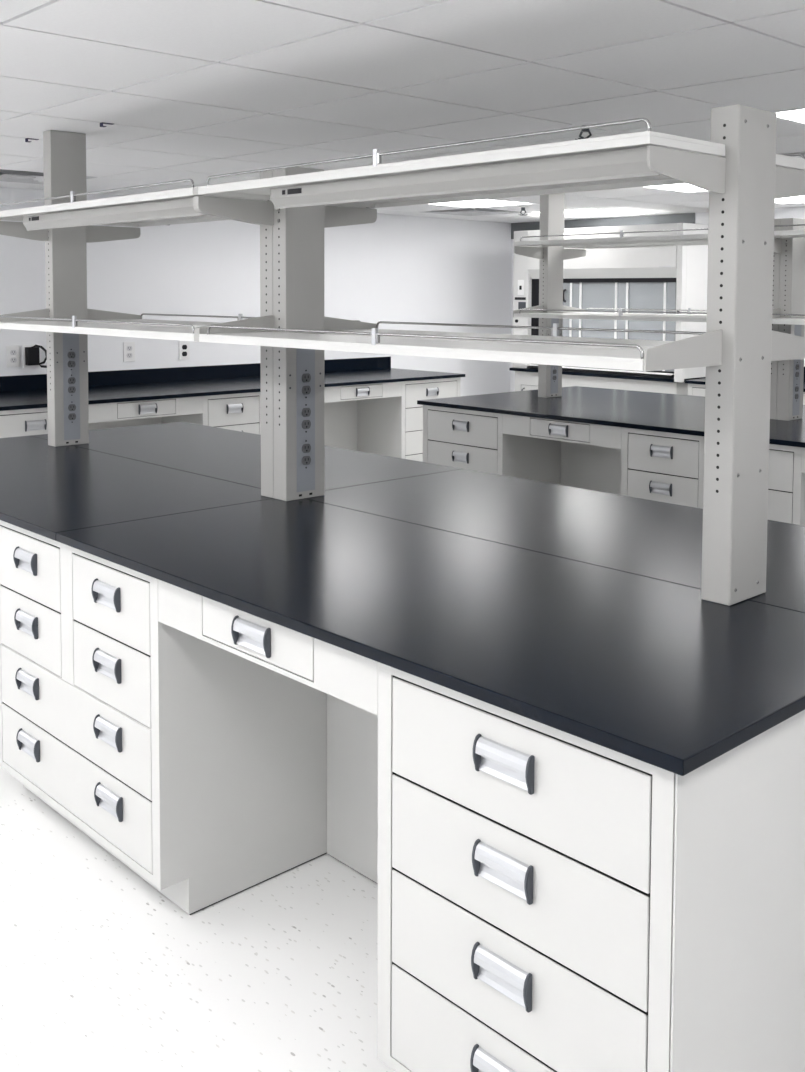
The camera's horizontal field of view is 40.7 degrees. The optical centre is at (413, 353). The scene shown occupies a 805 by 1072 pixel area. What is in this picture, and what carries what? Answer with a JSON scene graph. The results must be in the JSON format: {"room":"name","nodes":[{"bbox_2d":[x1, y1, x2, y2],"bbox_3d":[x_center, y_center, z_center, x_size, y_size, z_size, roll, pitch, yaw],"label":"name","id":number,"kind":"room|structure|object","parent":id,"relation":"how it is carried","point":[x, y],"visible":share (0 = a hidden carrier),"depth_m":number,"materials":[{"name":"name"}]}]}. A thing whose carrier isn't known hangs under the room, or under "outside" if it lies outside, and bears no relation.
{"room":"laboratory","nodes":[
{"label":"laboratory","id":0,"kind":"room"},
{"bbox_2d":[0,766,394,1071],"bbox_3d":[0.525,1.425,3.784,10.270,0.120,9.616,-3,4,-43],"label":"floor","id":1,"kind":"structure","parent":0,"point":[101,971],"depth_m":2.54,"materials":[{"name":"tile"}]},
{"bbox_2d":[0,408,47,437],"bbox_3d":[-2.398,0.749,6.563,0.649,0.890,0.560,-3,4,-43],"label":"base cabinet","id":2,"kind":"object","parent":1,"relation":"on","point":[22,422],"visible":0.2,"depth_m":6.30,"materials":[{"name":"metal"}]},
{"bbox_2d":[89,417,161,429],"bbox_3d":[-2.052,0.711,7.264,0.817,0.890,0.018,-3,4,-43],"label":"panel","id":3,"kind":"object","parent":1,"relation":"on","point":[156,420],"visible":0.02,"depth_m":7.33,"materials":[{"name":"paint"}]},
{"bbox_2d":[0,520,326,914],"bbox_3d":[-0.770,0.948,3.193,0.560,0.890,0.977,-3,4,-43],"label":"base cabinet","id":4,"kind":"object","parent":1,"relation":"on","point":[200,766],"visible":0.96,"depth_m":2.86,"materials":[{"name":"metal"}]},
{"bbox_2d":[162,392,260,434],"bbox_3d":[-1.214,0.691,7.685,0.977,0.890,0.560,-3,4,-43],"label":"base cabinet","id":5,"kind":"object","parent":1,"relation":"on","point":[241,412],"visible":0.09,"depth_m":7.31,"materials":[{"name":"paint"}]},
{"bbox_2d":[0,356,464,422],"bbox_3d":[-1.334,0.235,7.782,3.956,0.240,0.919,-3,4,-43],"label":"countertop","id":6,"kind":"structure","parent":5,"relation":"on","point":[17,392],"depth_m":7.65,"materials":[{"name":"stone"}]},
{"bbox_2d":[324,400,356,450],"bbox_3d":[-0.754,0.646,8.494,0.803,0.890,0.018,-3,4,-43],"label":"panel","id":7,"kind":"object","parent":1,"relation":"on","point":[340,417],"visible":0.04,"depth_m":8.64,"materials":[{"name":"paint"}]},
{"bbox_2d":[327,694,377,883],"bbox_3d":[0.040,0.977,2.735,0.018,0.890,0.803,-3,4,-43],"label":"panel","id":8,"kind":"object","parent":1,"relation":"on","point":[352,731],"visible":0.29,"depth_m":2.95,"materials":[{"name":"paint"}]},
{"bbox_2d":[357,377,460,461],"bbox_3d":[-0.040,0.632,8.797,0.649,0.890,0.560,-3,4,-43],"label":"base cabinet","id":9,"kind":"object","parent":1,"relation":"on","point":[389,426],"visible":0.3,"depth_m":8.52,"materials":[{"name":"metal"}]},
{"bbox_2d":[423,405,560,484],"bbox_3d":[0.469,0.758,6.614,0.560,0.890,0.649,-3,4,-43],"label":"base cabinet","id":10,"kind":"object","parent":1,"relation":"on","point":[452,437],"visible":0.43,"depth_m":6.39,"materials":[{"name":"metal"}]},
{"bbox_2d":[377,662,675,1071],"bbox_3d":[0.344,1.019,2.022,0.560,0.890,0.649,-3,4,-43],"label":"base cabinet","id":11,"kind":"object","parent":1,"relation":"on","point":[526,865],"visible":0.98,"depth_m":1.81,"materials":[{"name":"metal"}]},
{"bbox_2d":[56,498,804,775],"bbox_3d":[-0.008,0.589,2.538,0.804,0.140,1.979,-3,4,-43],"label":"countertop","id":12,"kind":"structure","parent":11,"relation":"on","point":[655,672],"depth_m":2.23,"materials":[{"name":"stone"}]},
{"bbox_2d":[304,469,804,612],"bbox_3d":[0.577,0.502,3.089,0.804,0.024,1.979,-3,4,-43],"label":"countertop","id":13,"kind":"structure","parent":12,"relation":"attached to","point":[658,540],"depth_m":3.13,"materials":[{"name":"stone"}]},
{"bbox_2d":[643,104,804,605],"bbox_3d":[0.704,0.005,2.349,0.710,1.052,0.072,-3,4,-43],"label":"post","id":14,"kind":"object","parent":12,"relation":"on","point":[737,349],"visible":1,"depth_m":2.30,"materials":[{"name":"metal"}]},
{"bbox_2d":[670,710,804,1071],"bbox_3d":[0.946,1.013,2.141,1.560,0.886,0.004,-3,4,-43],"label":"end panel","id":15,"kind":"object","parent":11,"relation":"attached to","point":[738,996],"visible":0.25,"depth_m":1.73,"materials":[{"name":"paint"}]},
{"bbox_2d":[560,441,621,494],"bbox_3d":[1.171,0.781,6.269,0.018,0.890,0.817,-3,4,-43],"label":"panel","id":16,"kind":"object","parent":1,"relation":"on","point":[584,466],"visible":0.11,"depth_m":6.39,"materials":[{"name":"paint"}]},
{"bbox_2d":[515,371,687,394],"bbox_3d":[1.660,0.617,9.188,0.636,0.890,1.650,-3,4,-43],"label":"base cabinet","id":17,"kind":"object","parent":1,"relation":"on","point":[524,381],"visible":0.17,"depth_m":8.85,"materials":[{"name":"metal"}]},
{"bbox_2d":[688,384,704,396],"bbox_3d":[2.500,0.674,8.254,0.560,0.890,0.649,-3,4,-43],"label":"base cabinet","id":18,"kind":"object","parent":1,"relation":"on","point":[693,389],"visible":0.02,"depth_m":8.23,"materials":[{"name":"metal"}]},
{"bbox_2d":[621,427,804,525],"bbox_3d":[1.592,0.830,5.433,0.560,0.890,0.977,-3,4,-43],"label":"base cabinet","id":19,"kind":"object","parent":1,"relation":"on","point":[666,467],"visible":0.2,"depth_m":5.33,"materials":[{"name":"metal"}]},
{"bbox_2d":[417,386,804,472],"bbox_3d":[1.947,0.414,5.754,1.560,0.140,3.960,-3,4,-43],"label":"countertop","id":20,"kind":"structure","parent":19,"relation":"on","point":[662,412],"depth_m":6.05,"materials":[{"name":"plastic"}]},
{"bbox_2d":[513,193,585,397],"bbox_3d":[0.869,-0.390,6.874,0.710,1.330,0.075,-3,4,-43],"label":"post","id":21,"kind":"object","parent":20,"relation":"on","point":[552,206],"visible":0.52,"depth_m":6.83,"materials":[{"name":"metal"}]},
{"bbox_2d":[553,369,556,381],"bbox_3d":[0.891,0.133,6.878,0.034,0.092,0.004,-3,4,-43],"label":"outlet","id":22,"kind":"object","parent":21,"relation":"attached to","point":[554,370],"depth_m":6.88,"materials":[{"name":"grey plastic"}]},
{"bbox_2d":[770,218,804,420],"bbox_3d":[1.964,-0.182,5.730,0.710,1.052,0.143,-3,4,-43],"label":"post","id":23,"kind":"object","parent":20,"relation":"on","point":[787,376],"visible":0.63,"depth_m":5.67,"materials":[{"name":"metal"}]},
{"bbox_2d":[514,309,706,321],"bbox_3d":[1.249,-0.225,6.163,0.275,0.062,1.569,-3,4,-43],"label":"shelf","id":24,"kind":"object","parent":23,"relation":"attached to","point":[620,316],"visible":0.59,"depth_m":6.12,"materials":[{"name":"silver metal"}]},
{"bbox_2d":[514,313,706,321],"bbox_3d":[1.250,-0.206,6.164,0.274,0.024,1.569,-3,4,-43],"label":"shelf board","id":25,"kind":"object","parent":24,"relation":"on","point":[620,316],"depth_m":6.13,"materials":[{"name":"white paint"}]},
{"bbox_2d":[563,241,707,248],"bbox_3d":[1.569,-0.677,6.439,0.275,0.062,1.569,-3,4,-43],"label":"shelf","id":26,"kind":"object","parent":23,"relation":"attached to","point":[695,242],"visible":0.22,"depth_m":6.65,"materials":[{"name":"silver metal"}]},
{"bbox_2d":[565,308,706,315],"bbox_3d":[1.567,-0.240,6.464,0.275,0.062,1.569,-3,4,-43],"label":"shelf","id":27,"kind":"object","parent":23,"relation":"attached to","point":[689,309],"visible":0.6,"depth_m":6.70,"materials":[{"name":"silver metal"}]},
{"bbox_2d":[565,312,706,315],"bbox_3d":[1.567,-0.222,6.465,0.274,0.024,1.569,-3,4,-43],"label":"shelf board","id":28,"kind":"object","parent":27,"relation":"on","point":[688,314],"depth_m":6.56,"materials":[{"name":"white paint"}]},
{"bbox_2d":[514,228,775,246],"bbox_3d":[1.251,-0.661,6.138,0.275,0.062,1.569,-3,4,-43],"label":"shelf","id":29,"kind":"object","parent":23,"relation":"attached to","point":[687,237],"visible":0.66,"depth_m":6.16,"materials":[{"name":"silver metal"}]},
{"bbox_2d":[514,234,775,246],"bbox_3d":[1.251,-0.642,6.139,0.274,0.024,1.569,-3,4,-43],"label":"shelf board","id":30,"kind":"object","parent":29,"relation":"on","point":[687,237],"depth_m":6.20,"materials":[{"name":"white paint"}]},
{"bbox_2d":[772,314,804,324],"bbox_3d":[2.353,-0.154,5.002,0.275,0.062,1.578,-3,4,-43],"label":"shelf","id":31,"kind":"object","parent":23,"relation":"attached to","point":[794,321],"visible":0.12,"depth_m":5.35,"materials":[{"name":"silver metal"}]},
{"bbox_2d":[772,318,804,324],"bbox_3d":[2.353,-0.135,5.003,0.274,0.024,1.578,-3,4,-43],"label":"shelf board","id":32,"kind":"object","parent":31,"relation":"on","point":[794,321],"depth_m":5.35,"materials":[{"name":"white paint"}]},
{"bbox_2d":[774,224,804,237],"bbox_3d":[2.358,-0.590,4.974,0.275,0.062,1.586,-3,4,-43],"label":"shelf","id":33,"kind":"object","parent":23,"relation":"attached to","point":[785,233],"visible":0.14,"depth_m":5.35,"materials":[{"name":"silver metal"}]},
{"bbox_2d":[774,230,804,237],"bbox_3d":[2.358,-0.572,4.976,0.274,0.024,1.586,-3,4,-43],"label":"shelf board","id":34,"kind":"object","parent":33,"relation":"on","point":[785,233],"depth_m":5.36,"materials":[{"name":"white paint"}]},
{"bbox_2d":[795,386,798,400],"bbox_3d":[2.010,0.204,5.701,0.034,0.092,0.004,-3,4,-43],"label":"outlet","id":35,"kind":"object","parent":23,"relation":"attached to","point":[796,387],"depth_m":5.70,"materials":[{"name":"grey plastic"}]},
{"bbox_2d":[795,362,798,376],"bbox_3d":[2.010,0.089,5.695,0.034,0.092,0.004,-3,4,-43],"label":"outlet","id":36,"kind":"object","parent":23,"relation":"attached to","point":[796,363],"depth_m":5.69,"materials":[{"name":"grey plastic"}]},
{"bbox_3d":[3.624,0.746,7.073,0.560,0.890,0.977,-3,4,-43],"label":"cabinet","id":37,"kind":"object","parent":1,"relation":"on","visible":0},
{"bbox_2d":[685,367,804,391],"bbox_3d":[3.833,0.245,6.965,0.767,0.124,4.333,-3,4,-43],"label":"countertop","id":38,"kind":"structure","parent":37,"relation":"on","point":[694,381],"depth_m":8.23,"materials":[{"name":"plastic"}]},
{"bbox_2d":[509,223,708,382],"bbox_3d":[1.713,-0.437,9.130,0.762,1.222,1.774,-3,4,-43],"label":"fume hood","id":39,"kind":"object","parent":38,"relation":"on","point":[664,277],"visible":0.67,"depth_m":8.96,"materials":[{"name":"paint"}]},
{"bbox_2d":[518,280,523,294],"bbox_3d":[0.930,-0.579,9.478,0.009,0.131,0.071,-3,4,-43],"label":"light switch","id":40,"kind":"object","parent":39,"relation":"attached to","point":[520,282],"depth_m":9.47,"materials":[{"name":"white plastic"}]},
{"bbox_2d":[0,187,511,395],"bbox_3d":[-2.738,-0.039,7.150,10.030,2.395,0.120,-3,4,-43],"label":"wall","id":41,"kind":"structure","parent":0,"point":[392,268],"depth_m":8.42,"materials":[{"name":"paint"}]},
{"bbox_2d":[6,345,19,366],"bbox_3d":[-2.640,0.017,7.156,0.090,0.140,0.009,-3,4,-43],"label":"wall outlet","id":42,"kind":"object","parent":41,"relation":"attached to","point":[12,352],"visible":1,"depth_m":7.15,"materials":[{"name":"white plastic"}]},
{"bbox_2d":[10,350,16,362],"bbox_3d":[-2.638,0.017,7.154,0.042,0.084,0.003,-3,4,-43],"label":"receptacle","id":43,"kind":"object","parent":42,"relation":"attached to","point":[13,353],"depth_m":7.15,"materials":[{"name":"white plastic"}]},
{"bbox_2d":[23,344,46,367],"bbox_3d":[-2.518,0.017,7.236,0.153,0.161,0.062,-3,4,-43],"label":"power adapter","id":44,"kind":"object","parent":41,"relation":"attached to","point":[31,357],"visible":0.99,"depth_m":7.20,"materials":[{"name":"black plastic"}]},
{"bbox_2d":[123,342,134,361],"bbox_3d":[-2.028,-0.014,7.737,0.090,0.140,0.009,-3,4,-43],"label":"wall outlet","id":45,"kind":"object","parent":41,"relation":"attached to","point":[128,347],"visible":1,"depth_m":7.73,"materials":[{"name":"white plastic"}]},
{"bbox_2d":[127,346,131,357],"bbox_3d":[-2.025,-0.014,7.735,0.042,0.084,0.003,-3,4,-43],"label":"receptacle","id":46,"kind":"object","parent":45,"relation":"attached to","point":[129,348],"depth_m":7.73,"materials":[{"name":"white plastic"}]},
{"bbox_2d":[179,341,189,359],"bbox_3d":[-1.701,-0.024,8.047,0.090,0.140,0.009,-3,4,-43],"label":"wall outlet","id":47,"kind":"object","parent":41,"relation":"attached to","point":[184,346],"visible":0.94,"depth_m":8.04,"materials":[{"name":"white plastic"}]},
{"bbox_2d":[182,345,186,355],"bbox_3d":[-1.699,-0.024,8.045,0.042,0.084,0.002,-3,4,-43],"label":"receptacle","id":48,"kind":"object","parent":47,"relation":"attached to","point":[184,347],"depth_m":8.04,"materials":[{"name":"black plastic"}]},
{"bbox_2d":[0,356,390,391],"bbox_3d":[-1.642,0.145,8.103,3.956,0.100,0.022,-3,4,-43],"label":"backsplash","id":49,"kind":"structure","parent":41,"relation":"attached to","point":[116,377],"depth_m":7.98,"materials":[{"name":"plastic"}]},
{"bbox_2d":[0,0,804,222],"bbox_3d":[0.535,-0.951,3.649,10.270,0.150,9.616,-3,4,-43],"label":"ceiling","id":50,"kind":"structure","parent":0,"point":[196,90],"depth_m":3.41,"materials":[{"name":"grey"}]},
{"bbox_2d":[0,169,96,183],"bbox_3d":[-2.321,-1.058,6.426,0.643,0.034,0.643,-3,4,-43],"label":"ceiling vent","id":51,"kind":"object","parent":50,"relation":"in","point":[5,175],"visible":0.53,"depth_m":6.48,"materials":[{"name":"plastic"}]},
{"bbox_2d":[100,122,112,126],"bbox_3d":[-1.228,-0.914,4.347,0.052,0.016,0.022,-3,4,-43],"label":"sprinkler","id":52,"kind":"object","parent":50,"relation":"attached to","point":[101,123],"visible":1,"depth_m":4.33,"materials":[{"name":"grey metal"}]},
{"bbox_2d":[423,208,526,215],"bbox_3d":[0.494,-1.198,9.094,0.643,0.034,0.643,-3,4,-43],"label":"ceiling vent","id":53,"kind":"object","parent":50,"relation":"in","point":[469,211],"visible":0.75,"depth_m":9.13,"materials":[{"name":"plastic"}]},
{"bbox_2d":[429,199,536,207],"bbox_3d":[0.470,-1.147,8.181,0.643,0.032,0.643,-3,4,-43],"label":"recessed light","id":54,"kind":"object","parent":50,"relation":"in","point":[487,202],"visible":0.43,"depth_m":8.23,"materials":[{"name":"white"}]},
{"bbox_2d":[517,206,528,215],"bbox_3d":[0.855,-1.117,8.503,0.103,0.066,0.103,-3,4,-43],"label":"sprinkler","id":55,"kind":"object","parent":50,"relation":"attached to","point":[521,207],"visible":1,"depth_m":8.49,"materials":[{"name":"silver metal"}]},
{"bbox_2d":[528,208,636,215],"bbox_3d":[1.409,-1.194,9.070,0.643,0.032,0.643,-3,4,-43],"label":"recessed light","id":56,"kind":"object","parent":50,"relation":"in","point":[587,211],"visible":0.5,"depth_m":9.09,"materials":[{"name":"white plastic"}]},
{"bbox_2d":[572,122,597,139],"bbox_3d":[0.681,-0.880,4.320,0.103,0.066,0.103,-3,4,-43],"label":"sprinkler","id":57,"kind":"object","parent":50,"relation":"attached to","point":[579,123],"visible":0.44,"depth_m":4.30,"materials":[{"name":"silver metal"}]},
{"bbox_2d":[643,183,705,192],"bbox_3d":[1.806,-1.062,6.776,0.643,0.032,0.643,-3,4,-43],"label":"recessed light","id":58,"kind":"object","parent":50,"relation":"in","point":[686,188],"visible":0.23,"depth_m":6.97,"materials":[{"name":"white plastic"}]},
{"bbox_2d":[772,107,804,124],"bbox_3d":[1.734,-0.907,4.037,0.643,0.032,0.643,-3,4,-43],"label":"recessed light","id":59,"kind":"object","parent":50,"relation":"in","point":[797,115],"visible":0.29,"depth_m":4.10,"materials":[{"name":"white"}]},
{"bbox_2d":[777,109,804,121],"bbox_3d":[1.734,-0.900,4.038,0.603,0.010,0.603,-3,4,-43],"label":"diffuser","id":60,"kind":"object","parent":59,"relation":"attached to","point":[791,115],"depth_m":4.10,"materials":[{"name":"white"}]},
{"bbox_2d":[775,196,804,203],"bbox_3d":[2.744,-1.109,7.666,0.643,0.032,0.643,-3,4,-43],"label":"recessed light","id":61,"kind":"object","parent":50,"relation":"in","point":[799,199],"visible":0.39,"depth_m":7.84,"materials":[{"name":"white"}]},
{"bbox_2d":[510,206,804,391],"bbox_3d":[4.211,-0.013,7.201,0.120,2.395,9.616,-3,4,-43],"label":"wall","id":62,"kind":"structure","parent":0,"point":[785,212],"depth_m":8.98,"materials":[{"name":"paint"}]},
{"bbox_2d":[511,213,694,238],"bbox_3d":[1.638,-1.140,9.761,0.011,0.153,2.024,-3,4,-43],"label":"trim","id":63,"kind":"structure","parent":62,"relation":"attached to","point":[683,217],"depth_m":9.59,"materials":[{"name":"grey paint"}]},
{"bbox_3d":[-1.893,0.876,4.375,0.560,0.890,0.649,-3,4,-43],"label":"cabinet","id":64,"kind":"object","parent":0,"visible":0},
{"bbox_2d":[0,436,273,540],"bbox_3d":[-1.371,0.444,3.969,0.804,0.024,1.979,-3,4,-43],"label":"countertop","id":65,"kind":"structure","parent":64,"relation":"on","point":[46,490],"depth_m":3.61,"materials":[{"name":"plastic"}]},
{"bbox_2d":[0,130,140,446],"bbox_3d":[-1.485,-0.274,4.643,0.710,1.330,0.075,-3,4,-43],"label":"post","id":66,"kind":"object","parent":65,"relation":"on","point":[64,153],"visible":0.84,"depth_m":4.61,"materials":[{"name":"metal"}]},
{"bbox_2d":[67,349,74,369],"bbox_3d":[-1.461,0.025,4.634,0.034,0.092,0.004,-3,4,-43],"label":"outlet","id":67,"kind":"object","parent":66,"relation":"attached to","point":[70,352],"depth_m":4.63,"materials":[{"name":"grey plastic"}]},
{"bbox_2d":[68,402,75,422],"bbox_3d":[-1.462,0.250,4.647,0.034,0.092,0.004,-3,4,-43],"label":"outlet","id":68,"kind":"object","parent":66,"relation":"attached to","point":[71,405],"depth_m":4.65,"materials":[{"name":"grey plastic"}]},
{"bbox_2d":[68,375,75,395],"bbox_3d":[-1.462,0.134,4.641,0.034,0.092,0.004,-3,4,-43],"label":"outlet","id":69,"kind":"object","parent":66,"relation":"attached to","point":[71,378],"depth_m":4.64,"materials":[{"name":"grey plastic"}]},
{"bbox_2d":[193,166,376,500],"bbox_3d":[-0.390,-0.065,3.499,0.710,1.052,0.143,-3,4,-43],"label":"post","id":70,"kind":"object","parent":65,"relation":"on","point":[291,239],"visible":0.83,"depth_m":3.45,"materials":[{"name":"metal"}]},
{"bbox_2d":[0,316,194,340],"bbox_3d":[-1.105,-0.108,3.932,0.275,0.062,1.569,-3,4,-43],"label":"shelf","id":71,"kind":"object","parent":70,"relation":"attached to","point":[122,330],"visible":0.89,"depth_m":3.77,"materials":[{"name":"white paint"}]},
{"bbox_2d":[0,179,267,220],"bbox_3d":[-1.103,-0.544,3.907,0.275,0.062,1.569,-3,4,-43],"label":"shelf","id":72,"kind":"object","parent":70,"relation":"attached to","point":[15,214],"visible":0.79,"depth_m":3.68,"materials":[{"name":"white metal"}]},
{"bbox_2d":[23,198,205,230],"bbox_3d":[-1.041,-0.475,3.758,0.091,0.054,1.258,-3,4,-43],"label":"light","id":73,"kind":"object","parent":72,"relation":"attached to","point":[176,208],"visible":0.84,"depth_m":3.67,"materials":[{"name":"paint"}]},
{"bbox_2d":[29,216,38,220],"bbox_3d":[-1.439,-0.511,4.111,0.002,0.014,0.085,-3,4,-43],"label":"switch","id":74,"kind":"object","parent":73,"relation":"attached to","point":[31,218],"depth_m":4.11,"materials":[{"name":"black plastic"}]},
{"bbox_2d":[87,313,360,327],"bbox_3d":[-0.786,-0.123,4.233,0.275,0.062,1.569,-3,4,-43],"label":"shelf","id":75,"kind":"object","parent":70,"relation":"attached to","point":[240,316],"visible":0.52,"depth_m":4.46,"materials":[{"name":"silver metal"}]},
{"bbox_2d":[100,204,371,226],"bbox_3d":[-0.785,-0.560,4.209,0.275,0.062,1.569,-3,4,-43],"label":"shelf","id":76,"kind":"object","parent":70,"relation":"attached to","point":[204,218],"visible":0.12,"depth_m":4.61,"materials":[{"name":"silver metal"}]},
{"bbox_2d":[302,440,310,467],"bbox_3d":[-0.344,0.321,3.471,0.034,0.092,0.004,-3,4,-43],"label":"outlet","id":77,"kind":"object","parent":70,"relation":"attached to","point":[306,444],"depth_m":3.47,"materials":[{"name":"grey plastic"}]},
{"bbox_2d":[302,404,310,431],"bbox_3d":[-0.343,0.206,3.464,0.034,0.092,0.004,-3,4,-43],"label":"outlet","id":78,"kind":"object","parent":70,"relation":"attached to","point":[306,408],"depth_m":3.46,"materials":[{"name":"grey plastic"}]},
{"bbox_2d":[302,370,310,397],"bbox_3d":[-0.343,0.096,3.458,0.034,0.092,0.004,-3,4,-43],"label":"outlet","id":79,"kind":"object","parent":70,"relation":"attached to","point":[306,374],"depth_m":3.46,"materials":[{"name":"grey plastic"}]},
{"bbox_2d":[199,325,644,370],"bbox_3d":[-0.001,-0.037,2.771,0.275,0.062,1.578,-3,4,-43],"label":"shelf","id":80,"kind":"object","parent":70,"relation":"attached to","point":[590,357],"visible":1,"depth_m":2.55,"materials":[{"name":"white paint"}]},
{"bbox_2d":[198,118,724,199],"bbox_3d":[0.004,-0.473,2.743,0.275,0.062,1.586,-3,4,-43],"label":"shelf","id":81,"kind":"object","parent":70,"relation":"attached to","point":[257,188],"visible":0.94,"depth_m":2.44,"materials":[{"name":"white metal"}]},
{"bbox_2d":[271,147,659,208],"bbox_3d":[0.066,-0.405,2.593,0.091,0.054,1.258,-3,4,-43],"label":"light","id":82,"kind":"object","parent":81,"relation":"attached to","point":[628,163],"visible":0.93,"depth_m":2.46,"materials":[{"name":"paint"}]},
{"bbox_2d":[282,188,301,194],"bbox_3d":[-0.332,-0.440,2.947,0.002,0.014,0.085,-3,4,-43],"label":"switch","id":83,"kind":"object","parent":82,"relation":"attached to","point":[285,191],"depth_m":2.95,"materials":[{"name":"black plastic"}]},
{"bbox_2d":[324,321,705,349],"bbox_3d":[0.318,-0.053,3.072,0.275,0.062,1.578,-3,4,-43],"label":"shelf","id":84,"kind":"object","parent":70,"relation":"attached to","point":[645,344],"visible":0.44,"depth_m":3.11,"materials":[{"name":"silver metal"}]},
{"bbox_2d":[324,329,673,349],"bbox_3d":[0.317,-0.034,3.073,0.274,0.024,1.578,-3,4,-43],"label":"shelf board","id":85,"kind":"object","parent":84,"relation":"on","point":[645,344],"depth_m":3.08,"materials":[{"name":"white paint"}]},
{"bbox_2d":[329,153,804,207],"bbox_3d":[0.322,-0.489,3.045,0.275,0.062,1.586,-3,4,-43],"label":"shelf","id":86,"kind":"object","parent":70,"relation":"attached to","point":[783,160],"visible":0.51,"depth_m":3.13,"materials":[{"name":"silver metal"}]},
{"bbox_3d":[-1.744,0.841,4.969,1.560,0.886,0.004,-3,4,-43],"label":"end panel","id":87,"kind":"object","parent":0,"visible":0},
{"bbox_2d":[30,422,461,489],"bbox_3d":[-0.787,0.414,4.523,0.804,0.024,1.979,-3,4,-43],"label":"countertop","id":88,"kind":"structure","parent":87,"relation":"on","point":[233,456],"depth_m":4.37,"materials":[{"name":"plastic"}]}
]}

